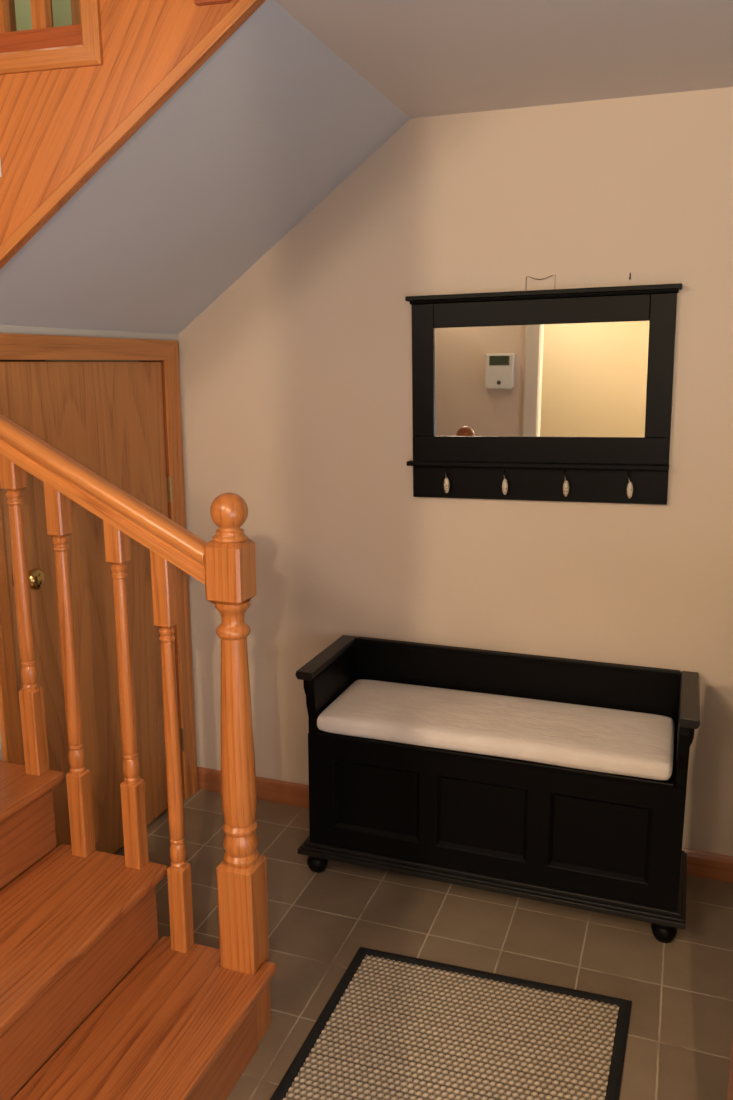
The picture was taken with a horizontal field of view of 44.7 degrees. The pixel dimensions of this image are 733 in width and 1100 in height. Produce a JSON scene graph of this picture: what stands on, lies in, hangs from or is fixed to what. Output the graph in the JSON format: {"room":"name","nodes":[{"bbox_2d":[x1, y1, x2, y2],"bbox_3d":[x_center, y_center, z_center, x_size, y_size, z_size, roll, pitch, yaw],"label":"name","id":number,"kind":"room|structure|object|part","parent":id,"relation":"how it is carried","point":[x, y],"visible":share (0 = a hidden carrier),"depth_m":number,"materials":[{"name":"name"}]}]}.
{"room":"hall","nodes":[
{"label":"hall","id":0,"kind":"room"},
{"bbox_2d":[0,360,44,361],"bbox_3d":[-1.444,0.097,3.119,0.020,1.900,1.100,4,13,19],"label":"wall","id":1,"kind":"structure","parent":0,"point":[0,360],"depth_m":3.36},
{"bbox_2d":[0,325,196,760],"bbox_3d":[-1.157,0.096,3.000,0.600,1.950,1.124,4,13,19],"label":"wall","id":2,"kind":"structure","parent":0,"point":[9,329],"depth_m":2.78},
{"bbox_2d":[0,493,23,764],"bbox_3d":[-1.016,0.294,2.508,0.016,1.762,0.072,4,13,19],"label":"trim","id":3,"kind":"structure","parent":2,"relation":"attached to","point":[10,724],"depth_m":2.52,"materials":[{"name":"brown wood"}]},
{"bbox_2d":[0,333,177,359],"bbox_3d":[-0.860,-0.626,2.769,0.016,0.070,1.015,4,13,19],"label":"trim","id":4,"kind":"structure","parent":2,"relation":"attached to","point":[12,346],"depth_m":2.71,"materials":[{"name":"brown wood"}]},
{"bbox_2d":[0,361,183,853],"bbox_3d":[-0.851,0.233,2.949,0.108,1.674,0.865,4,13,19],"label":"door","id":5,"kind":"structure","parent":2,"relation":"in","point":[108,417],"depth_m":2.91,"materials":[{"name":"brown wood"}]},
{"bbox_3d":[-0.961,0.083,2.553,0.074,0.068,0.068,4,13,19],"label":"knob","id":6,"kind":"part","parent":5,"relation":"part of","materials":[{"name":"gold metal"}]},
{"bbox_2d":[0,0,265,268],"bbox_3d":[-1.244,-1.415,2.592,2.393,1.725,1.017,3,12,14],"label":"staircase","id":7,"kind":"structure","parent":2,"relation":"attached to","point":[72,96],"depth_m":2.00,"materials":[{"name":"brown wood"}]},
{"bbox_3d":[-0.895,-1.149,2.085,0.582,0.084,0.044,3,12,14],"label":"shoe rail","id":8,"kind":"part","parent":7,"relation":"part of","materials":[{"name":"red wood"}]},
{"bbox_3d":[-0.888,-1.105,2.036,0.625,0.041,0.016,3,12,14],"label":"opening casing","id":9,"kind":"part","parent":7,"relation":"part of","materials":[{"name":"brown wood"}]},
{"bbox_3d":[-0.606,-1.547,1.869,0.041,0.973,0.016,3,12,14],"label":"opening casing","id":10,"kind":"part","parent":7,"relation":"part of","materials":[{"name":"brown wood"}]},
{"bbox_2d":[85,360,184,798],"bbox_3d":[-0.913,0.230,2.966,0.100,1.700,0.874,4,13,19],"label":"trim","id":11,"kind":"structure","parent":2,"relation":"attached to","point":[161,361],"depth_m":3.25,"materials":[{"name":"brown wood"}]},
{"bbox_2d":[164,342,197,798],"bbox_3d":[-0.699,0.112,3.373,0.016,1.762,0.080,4,13,19],"label":"trim","id":12,"kind":"structure","parent":2,"relation":"attached to","point":[171,364],"depth_m":3.38,"materials":[{"name":"brown wood"}]},
{"bbox_2d":[0,0,409,334],"bbox_3d":[-0.462,-1.018,2.516,0.880,0.755,1.116,4,13,19],"label":"ceiling","id":13,"kind":"structure","parent":0,"point":[274,120],"depth_m":2.42,"materials":[{"name":"white paint"}]},
{"bbox_2d":[10,789,732,1099],"bbox_3d":[-1.254,1.536,1.126,4.650,0.100,5.400,4,13,19],"label":"floor","id":14,"kind":"structure","parent":0,"point":[680,991],"depth_m":2.63,"materials":[{"name":"tile"}]},
{"bbox_2d":[0,761,276,1099],"bbox_3d":[-0.987,0.891,1.907,1.238,0.840,1.069,4,13,19],"label":"staircase","id":15,"kind":"structure","parent":14,"relation":"on","point":[77,933],"depth_m":2.06,"materials":[{"name":"brown wood"}]},
{"bbox_2d":[0,414,270,1043],"bbox_3d":[-0.809,0.317,2.286,1.158,1.809,0.096,4,13,19],"label":"stair railing","id":16,"kind":"object","parent":15,"relation":"attached to","point":[226,564],"visible":1,"depth_m":2.16,"materials":[{"name":"brown wood"}]},
{"bbox_3d":[-0.859,-0.265,2.171,1.062,0.622,0.064,4,13,19],"label":"handrail","id":17,"kind":"part","parent":16,"relation":"part of","materials":[{"name":"brown wood"}]},
{"bbox_3d":[-0.309,0.607,2.163,0.096,1.288,0.096,4,13,19],"label":"newel post","id":18,"kind":"part","parent":16,"relation":"part of","materials":[{"name":"brown wood"}]},
{"bbox_2d":[270,947,631,1099],"bbox_3d":[0.139,1.300,1.955,0.778,0.012,1.237,4,13,19],"label":"rug","id":19,"kind":"object","parent":14,"relation":"on","point":[394,1026],"visible":1,"depth_m":2.25,"materials":[{"name":"beige fabric"}]},
{"bbox_2d":[295,635,699,942],"bbox_3d":[0.414,0.738,2.921,1.232,0.716,0.417,4,13,19],"label":"storage bench","id":20,"kind":"object","parent":14,"relation":"on","point":[599,842],"visible":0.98,"depth_m":2.81,"materials":[{"name":"black wood"}]},
{"bbox_3d":[-0.115,0.664,3.108,0.032,0.588,0.401,4,13,19],"label":"panel","id":21,"kind":"part","parent":20,"relation":"part of","materials":[{"name":"black wood"}]},
{"bbox_3d":[0.031,0.810,2.893,0.298,0.246,0.012,4,13,19],"label":"recessed panel","id":22,"kind":"part","parent":20,"relation":"part of","materials":[{"name":"black wood"}]},
{"bbox_3d":[0.357,0.833,2.779,0.291,0.246,0.012,4,13,19],"label":"recessed panel","id":23,"kind":"part","parent":20,"relation":"part of","materials":[{"name":"black wood"}]},
{"bbox_3d":[0.416,1.005,2.980,1.232,0.038,0.409,4,13,19],"label":"moulding","id":24,"kind":"part","parent":20,"relation":"part of","materials":[{"name":"black wood"}]},
{"bbox_2d":[317,679,674,779],"bbox_3d":[0.411,0.557,2.868,1.094,0.073,0.394,4,13,19],"label":"seat cushion","id":25,"kind":"object","parent":20,"relation":"on","point":[598,739],"visible":1,"depth_m":2.78,"materials":[{"name":"fabric"}]},
{"bbox_3d":[0.418,0.599,2.890,1.106,0.016,0.380,4,13,19],"label":"seat lid","id":26,"kind":"part","parent":20,"relation":"part of","materials":[{"name":"black wood"}]},
{"bbox_3d":[0.363,0.830,2.778,1.171,0.388,0.020,4,13,19],"label":"frame","id":27,"kind":"part","parent":20,"relation":"part of","materials":[{"name":"black wood"}]},
{"bbox_3d":[0.486,0.659,3.095,1.106,0.600,0.018,4,13,19],"label":"panel","id":28,"kind":"part","parent":20,"relation":"part of","materials":[{"name":"black wood"}]},
{"bbox_3d":[0.693,0.857,2.660,0.297,0.246,0.012,4,13,19],"label":"recessed panel","id":29,"kind":"part","parent":20,"relation":"part of","materials":[{"name":"black wood"}]},
{"bbox_3d":[0.957,0.740,2.731,0.032,0.588,0.401,4,13,19],"label":"panel","id":30,"kind":"part","parent":20,"relation":"part of","materials":[{"name":"black wood"}]},
{"bbox_2d":[727,1038,732,1099],"bbox_3d":[0.822,0.824,1.325,0.488,1.200,0.465,4,13,19],"label":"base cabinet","id":31,"kind":"object","parent":14,"relation":"on","point":[730,1082],"visible":1,"depth_m":1.62,"materials":[{"name":"brown wood"}]},
{"bbox_2d":[14,0,732,855],"bbox_3d":[-0.319,-1.323,3.059,4.750,4.700,0.100,4,13,19],"label":"wall","id":32,"kind":"structure","parent":0,"point":[296,380],"depth_m":2.95,"materials":[{"name":"beige paint"}]},
{"bbox_2d":[197,766,732,882],"bbox_3d":[0.563,1.007,3.163,2.650,0.090,0.014,4,13,19],"label":"baseboard","id":33,"kind":"structure","parent":32,"relation":"attached to","point":[702,864],"depth_m":3.45,"materials":[{"name":"brown wood"}]},
{"bbox_2d":[405,283,682,504],"bbox_3d":[0.535,-0.481,2.829,0.850,0.659,0.068,3,12,20],"label":"wall mirror","id":34,"kind":"object","parent":32,"relation":"attached to","point":[565,395],"visible":1,"depth_m":2.83,"materials":[{"name":"black wood"}]},
{"bbox_3d":[0.267,-0.215,2.968,0.020,0.053,0.017,3,12,20],"label":"porcelain knob","id":35,"kind":"part","parent":34,"relation":"part of","materials":[{"name":"white ceramic"}]},
{"bbox_3d":[0.451,-0.206,2.902,0.020,0.053,0.017,3,12,20],"label":"porcelain knob","id":36,"kind":"part","parent":34,"relation":"part of","materials":[{"name":"white ceramic"}]},
{"bbox_2d":[406,460,668,470],"bbox_3d":[0.532,-0.272,2.862,0.833,0.015,0.046,3,12,20],"label":"shelf","id":37,"kind":"object","parent":34,"relation":"attached to","point":[427,465],"depth_m":2.86,"materials":[{"name":"black wood"}]},
{"bbox_2d":[434,321,648,436],"bbox_3d":[0.543,-0.538,2.845,0.673,0.351,0.009,3,12,20],"label":"mirror glass","id":38,"kind":"object","parent":34,"relation":"on","point":[492,378],"depth_m":2.83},
{"bbox_3d":[0.547,-0.264,2.895,0.822,0.206,0.022,3,12,20],"label":"frame rail","id":39,"kind":"part","parent":34,"relation":"part of","materials":[{"name":"black wood"}]},
{"bbox_3d":[0.537,-0.747,2.797,0.672,0.077,0.022,3,12,20],"label":"frame rail","id":40,"kind":"part","parent":34,"relation":"part of","materials":[{"name":"black wood"}]},
{"bbox_3d":[0.533,-0.795,2.776,0.850,0.024,0.046,3,12,20],"label":"crown","id":41,"kind":"part","parent":34,"relation":"part of","materials":[{"name":"black wood"}]},
{"bbox_3d":[0.635,-0.196,2.837,0.020,0.053,0.017,3,12,20],"label":"porcelain knob","id":42,"kind":"part","parent":34,"relation":"part of","materials":[{"name":"white ceramic"}]},
{"bbox_3d":[0.819,-0.186,2.772,0.020,0.053,0.017,3,12,20],"label":"porcelain knob","id":43,"kind":"part","parent":34,"relation":"part of","materials":[{"name":"white ceramic"}]},
{"bbox_2d":[274,0,732,117],"bbox_3d":[-1.223,-0.967,0.561,4.750,0.150,5.350,4,13,19],"label":"ceiling","id":44,"kind":"structure","parent":0,"point":[429,58],"depth_m":2.20,"materials":[{"name":"white paint"}]}
]}

